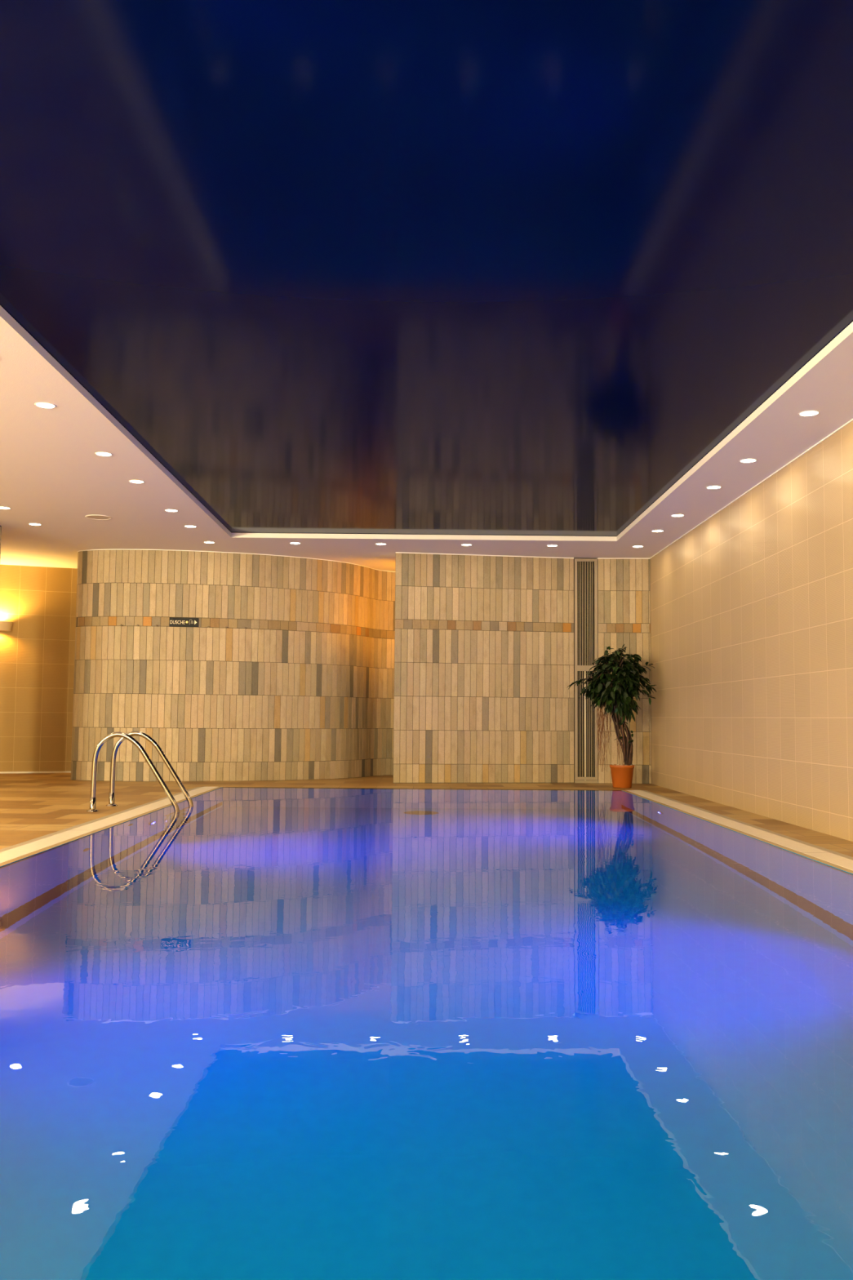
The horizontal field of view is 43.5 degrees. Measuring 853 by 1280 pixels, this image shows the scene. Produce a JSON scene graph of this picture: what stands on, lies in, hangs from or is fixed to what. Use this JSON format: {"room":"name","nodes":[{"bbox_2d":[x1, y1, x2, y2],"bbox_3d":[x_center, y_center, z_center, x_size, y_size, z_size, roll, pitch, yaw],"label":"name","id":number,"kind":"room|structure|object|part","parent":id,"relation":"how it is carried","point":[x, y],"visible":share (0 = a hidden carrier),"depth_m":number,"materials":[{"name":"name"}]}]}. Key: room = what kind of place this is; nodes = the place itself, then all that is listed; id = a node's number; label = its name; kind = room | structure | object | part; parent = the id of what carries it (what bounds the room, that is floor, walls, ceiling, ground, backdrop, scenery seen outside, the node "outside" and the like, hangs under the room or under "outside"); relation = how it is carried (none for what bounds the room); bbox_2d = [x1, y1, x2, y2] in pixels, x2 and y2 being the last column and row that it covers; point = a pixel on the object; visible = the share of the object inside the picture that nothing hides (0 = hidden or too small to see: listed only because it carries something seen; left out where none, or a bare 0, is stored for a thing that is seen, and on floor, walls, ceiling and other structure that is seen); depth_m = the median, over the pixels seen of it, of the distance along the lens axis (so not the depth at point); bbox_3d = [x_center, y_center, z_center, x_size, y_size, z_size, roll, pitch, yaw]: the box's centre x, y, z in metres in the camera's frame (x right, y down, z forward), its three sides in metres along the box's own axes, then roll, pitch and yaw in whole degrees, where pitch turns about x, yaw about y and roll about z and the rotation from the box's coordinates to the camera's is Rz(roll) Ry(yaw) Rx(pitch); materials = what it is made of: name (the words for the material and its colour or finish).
{"room":"spa","nodes":[
{"label":"spa","id":0,"kind":"room"},
{"bbox_2d":[0,525,1,554],"bbox_3d":[-5.078,0.151,11.139,1.001,2.810,0.521,1,-4,0],"label":"wall column","id":1,"kind":"structure","parent":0,"point":[0,526],"depth_m":11.47,"materials":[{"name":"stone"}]},
{"bbox_2d":[0,564,77,771],"bbox_3d":[-5.403,0.399,14.624,2.691,2.810,0.203,2,-4,-20],"label":"wall","id":2,"kind":"structure","parent":0,"point":[37,656],"depth_m":14.56,"materials":[{"name":"beige tile"}]},
{"bbox_2d":[0,621,13,631],"bbox_3d":[-5.734,-0.188,14.345,0.340,0.125,0.170,2,-4,-20],"label":"wall sconce","id":3,"kind":"object","parent":2,"relation":"attached to","point":[4,625],"visible":1,"depth_m":14.33,"materials":[{"name":"beige paint"}]},
{"bbox_2d":[0,771,71,773],"bbox_3d":[-5.347,1.783,14.422,2.619,0.022,0.019,2,-4,-20],"label":"baseboard","id":4,"kind":"structure","parent":2,"relation":"attached to","point":[0,771],"depth_m":14.44,"materials":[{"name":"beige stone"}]},
{"bbox_2d":[70,549,395,781],"bbox_3d":[-1.598,0.380,13.908,5.687,2.810,1.229,1,-4,-12],"label":"wall","id":5,"kind":"structure","parent":0,"point":[289,695],"depth_m":13.15,"materials":[{"name":"tile"}]},
{"bbox_2d":[168,617,198,626],"bbox_3d":[-2.954,-0.216,13.020,0.346,0.112,0.016,1,-4,-7],"label":"sign","id":6,"kind":"object","parent":5,"relation":"attached to","point":[173,621],"visible":1,"depth_m":13.02,"materials":[{"name":"black"}]},
{"bbox_2d":[0,0,852,536],"bbox_3d":[0.019,-1.635,6.299,4.575,0.030,11.930,1,-4,0],"label":"ceiling","id":7,"kind":"structure","parent":0,"point":[390,267],"depth_m":4.59,"materials":[{"name":"plastic"}]},
{"bbox_2d":[0,305,852,541],"bbox_3d":[0.018,-1.589,6.295,4.375,0.054,11.730,1,-4,0],"label":"trim","id":8,"kind":"structure","parent":7,"relation":"attached to","point":[4,314],"depth_m":8.64,"materials":[{"name":"white paint"}]},
{"bbox_2d":[0,315,852,571],"bbox_3d":[-1.839,-1.559,6.565,9.785,0.001,17.700,1,-4,0],"label":"ceiling","id":9,"kind":"structure","parent":0,"point":[52,476],"depth_m":9.48,"materials":[{"name":"white paint"}]},
{"bbox_2d":[0,506,10,509],"bbox_3d":[-4.146,-1.296,10.489,0.136,0.008,0.136,1,-4,0],"label":"recessed light","id":10,"kind":"object","parent":9,"relation":"in","point":[1,507],"visible":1,"depth_m":10.50,"materials":[{"name":"white"}]},
{"bbox_2d":[27,523,41,525],"bbox_3d":[-4.168,-1.232,11.386,0.136,0.008,0.136,1,-4,0],"label":"recessed light","id":11,"kind":"object","parent":9,"relation":"in","point":[33,524],"visible":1,"depth_m":11.39,"materials":[{"name":"white"}]},
{"bbox_2d":[34,402,56,408],"bbox_3d":[-2.490,-1.534,6.989,0.136,0.008,0.136,1,-4,0],"label":"recessed light","id":12,"kind":"object","parent":9,"relation":"in","point":[43,405],"visible":1,"depth_m":6.99,"materials":[{"name":"white"}]},
{"bbox_2d":[84,515,111,519],"bbox_3d":[-3.354,-1.254,10.943,0.262,0.006,0.262,1,-4,0],"label":"ceiling speaker","id":13,"kind":"object","parent":9,"relation":"attached to","point":[91,517],"visible":1,"depth_m":10.93,"materials":[{"name":"white plastic"}]},
{"bbox_2d":[87,515,110,519],"bbox_3d":[-3.354,-1.253,10.943,0.226,0.002,0.226,1,-4,0],"label":"grille","id":14,"kind":"object","parent":13,"relation":"attached to","point":[88,517],"depth_m":10.93,"materials":[{"name":"beige"}]},
{"bbox_2d":[94,451,112,456],"bbox_3d":[-2.499,-1.441,8.286,0.136,0.008,0.136,1,-4,0],"label":"recessed light","id":15,"kind":"object","parent":9,"relation":"in","point":[100,453],"visible":1,"depth_m":8.29,"materials":[{"name":"white"}]},
{"bbox_2d":[128,480,144,483],"bbox_3d":[-2.507,-1.371,9.253,0.136,0.008,0.136,1,-4,0],"label":"recessed light","id":16,"kind":"object","parent":9,"relation":"in","point":[130,481],"visible":1,"depth_m":9.24,"materials":[{"name":"white"}]},
{"bbox_2d":[164,509,177,511],"bbox_3d":[-2.517,-1.278,10.550,0.136,0.008,0.136,1,-4,0],"label":"recessed light","id":17,"kind":"object","parent":9,"relation":"in","point":[167,510],"visible":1,"depth_m":10.55,"materials":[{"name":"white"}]},
{"bbox_2d":[183,524,196,527],"bbox_3d":[-2.523,-1.215,11.433,0.136,0.008,0.136,1,-4,0],"label":"recessed light","id":18,"kind":"object","parent":9,"relation":"in","point":[186,526],"visible":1,"depth_m":11.41,"materials":[{"name":"white"}]},
{"bbox_2d":[203,541,215,543],"bbox_3d":[-2.534,-1.140,12.475,0.136,0.008,0.136,1,-4,0],"label":"recessed light","id":19,"kind":"object","parent":9,"relation":"in","point":[207,542],"visible":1,"depth_m":12.48,"materials":[{"name":"white"}]},
{"bbox_2d":[289,542,301,544],"bbox_3d":[-1.533,-1.131,12.482,0.136,0.008,0.136,1,-4,0],"label":"recessed light","id":20,"kind":"object","parent":9,"relation":"in","point":[293,543],"visible":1,"depth_m":12.48,"materials":[{"name":"white"}]},
{"bbox_2d":[375,542,386,545],"bbox_3d":[-0.532,-1.122,12.489,0.136,0.008,0.136,1,-4,0],"label":"recessed light","id":21,"kind":"object","parent":9,"relation":"in","point":[378,544],"visible":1,"depth_m":12.49,"materials":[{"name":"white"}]},
{"bbox_2d":[461,543,472,546],"bbox_3d":[0.469,-1.113,12.496,0.136,0.008,0.136,1,-4,0],"label":"recessed light","id":22,"kind":"object","parent":9,"relation":"in","point":[464,544],"visible":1,"depth_m":12.49,"materials":[{"name":"white"}]},
{"bbox_2d":[546,544,558,546],"bbox_3d":[1.470,-1.104,12.503,0.136,0.008,0.136,1,-4,0],"label":"recessed light","id":23,"kind":"object","parent":9,"relation":"in","point":[549,545],"visible":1,"depth_m":12.50,"materials":[{"name":"white"}]},
{"bbox_2d":[631,545,643,547],"bbox_3d":[2.471,-1.095,12.510,0.136,0.008,0.136,1,-4,0],"label":"recessed light","id":24,"kind":"object","parent":9,"relation":"in","point":[634,546],"visible":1,"depth_m":12.51,"materials":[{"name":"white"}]},
{"bbox_2d":[651,529,664,532],"bbox_3d":[2.478,-1.170,11.467,0.136,0.008,0.136,1,-4,0],"label":"recessed light","id":25,"kind":"object","parent":9,"relation":"in","point":[653,531],"visible":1,"depth_m":11.46,"materials":[{"name":"white"}]},
{"bbox_2d":[671,514,684,516],"bbox_3d":[2.485,-1.233,10.585,0.136,0.008,0.136,1,-4,0],"label":"recessed light","id":26,"kind":"object","parent":9,"relation":"in","point":[673,515],"visible":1,"depth_m":10.58,"materials":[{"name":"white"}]},
{"bbox_2d":[706,485,722,488],"bbox_3d":[2.495,-1.326,9.288,0.136,0.008,0.136,1,-4,0],"label":"recessed light","id":27,"kind":"object","parent":9,"relation":"in","point":[709,486],"visible":1,"depth_m":9.28,"materials":[{"name":"white"}]},
{"bbox_2d":[739,458,757,462],"bbox_3d":[2.502,-1.396,8.320,0.136,0.008,0.136,1,-4,0],"label":"recessed light","id":28,"kind":"object","parent":9,"relation":"in","point":[744,460],"visible":1,"depth_m":8.32,"materials":[{"name":"white"}]},
{"bbox_2d":[798,410,820,416],"bbox_3d":[2.512,-1.489,7.024,0.136,0.008,0.136,1,-4,0],"label":"recessed light","id":29,"kind":"object","parent":9,"relation":"in","point":[806,413],"visible":1,"depth_m":7.02,"materials":[{"name":"white"}]},
{"bbox_2d":[0,773,852,874],"bbox_3d":[-1.872,2.379,6.282,9.785,2.276,17.700,1,-4,0],"label":"floor","id":30,"kind":"structure","parent":0,"point":[33,806],"depth_m":10.58,"materials":[{"name":"tile"}]},
{"bbox_2d":[0,786,222,866],"bbox_3d":[-2.370,1.243,6.021,0.275,0.065,11.875,1,-4,0],"label":"trim","id":31,"kind":"structure","parent":30,"relation":"on","point":[18,851],"depth_m":7.42,"materials":[{"name":"beige stone"}]},
{"bbox_2d":[85,731,193,812],"bbox_3d":[-2.430,1.758,9.084,0.768,1.954,0.654,1,-4,0],"label":"pool ladder","id":32,"kind":"object","parent":30,"relation":"attached to","point":[123,736],"visible":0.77,"depth_m":8.86,"materials":[{"name":"silver metal"}]},
{"bbox_2d":[0,786,852,1279],"bbox_3d":[-0.004,1.248,6.177,4.460,0.001,11.600,1,-4,0],"label":"pool water","id":33,"kind":"object","parent":30,"relation":"in","point":[246,1033],"visible":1,"depth_m":2.62,"materials":[{"name":"blue liquid"}]},
{"bbox_2d":[566,644,656,787],"bbox_3d":[2.211,0.884,12.532,0.779,1.669,0.875,-3,-6,42],"label":"potted plant","id":34,"kind":"object","parent":30,"relation":"on","point":[616,700],"visible":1,"depth_m":12.41,"materials":[{"name":"green plant"}]},
{"bbox_2d":[609,764,635,787],"bbox_3d":[2.278,1.585,12.456,0.288,0.262,0.288,1,-4,0],"label":"pot","id":35,"kind":"object","parent":30,"relation":"on","point":[621,774],"depth_m":12.35,"materials":[{"name":"orange ceramic"}]},
{"bbox_2d":[622,790,852,873],"bbox_3d":[2.364,1.285,6.054,0.275,0.065,11.875,1,-4,0],"label":"trim","id":36,"kind":"structure","parent":30,"relation":"on","point":[832,858],"depth_m":7.53,"materials":[{"name":"beige stone"}]},
{"bbox_2d":[393,552,573,782],"bbox_3d":[0.725,0.346,13.166,2.256,2.810,0.005,1,-4,-9],"label":"wall","id":37,"kind":"structure","parent":0,"point":[484,645],"depth_m":13.16,"materials":[{"name":"tile"}]},
{"bbox_2d":[596,558,598,782],"bbox_3d":[1.193,0.365,13.368,3.223,2.810,0.420,1,-4,-6],"label":"wall","id":38,"kind":"structure","parent":0,"point":[597,558],"depth_m":13.36,"materials":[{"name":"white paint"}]},
{"bbox_2d":[574,779,597,782],"bbox_3d":[1.977,1.759,13.313,0.290,0.035,0.120,1,-4,0],"label":"baseboard","id":39,"kind":"structure","parent":38,"relation":"attached to","point":[575,780],"depth_m":13.25,"materials":[{"name":"beige tile"}]},
{"bbox_2d":[573,558,598,782],"bbox_3d":[1.986,0.379,13.402,0.294,2.800,0.162,1,-4,-2],"label":"air vent","id":40,"kind":"object","parent":38,"relation":"in","point":[585,571],"visible":0.94,"depth_m":13.38,"materials":[{"name":"grey metal"}]},
{"bbox_3d":[1.994,-0.334,13.392,0.180,1.309,0.004,1,-4,-2],"label":"slat panel","id":41,"kind":"part","parent":40,"relation":"part of","materials":[{"name":"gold metal"}]},
{"bbox_3d":[1.982,1.041,13.293,0.180,1.313,0.004,1,-4,-2],"label":"slat panel","id":42,"kind":"part","parent":40,"relation":"part of","materials":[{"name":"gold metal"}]},
{"bbox_2d":[597,559,651,783],"bbox_3d":[2.464,0.372,13.323,0.651,2.810,0.005,0,-4,3],"label":"wall","id":43,"kind":"structure","parent":0,"point":[624,585],"depth_m":13.36,"materials":[{"name":"tile"}]},
{"bbox_2d":[649,421,852,841],"bbox_3d":[2.942,-0.186,6.553,0.200,3.060,17.400,1,-4,0],"label":"wall","id":44,"kind":"structure","parent":0,"point":[752,607],"depth_m":8.87,"materials":[{"name":"beige tile"}]},
{"bbox_2d":[77,418,852,572],"bbox_3d":[-0.771,-1.550,6.472,7.250,0.011,17.099,1,-4,0],"label":"trim","id":45,"kind":"structure","parent":44,"relation":"attached to","point":[851,420],"depth_m":13.10,"materials":[{"name":"white paint"}]}
]}

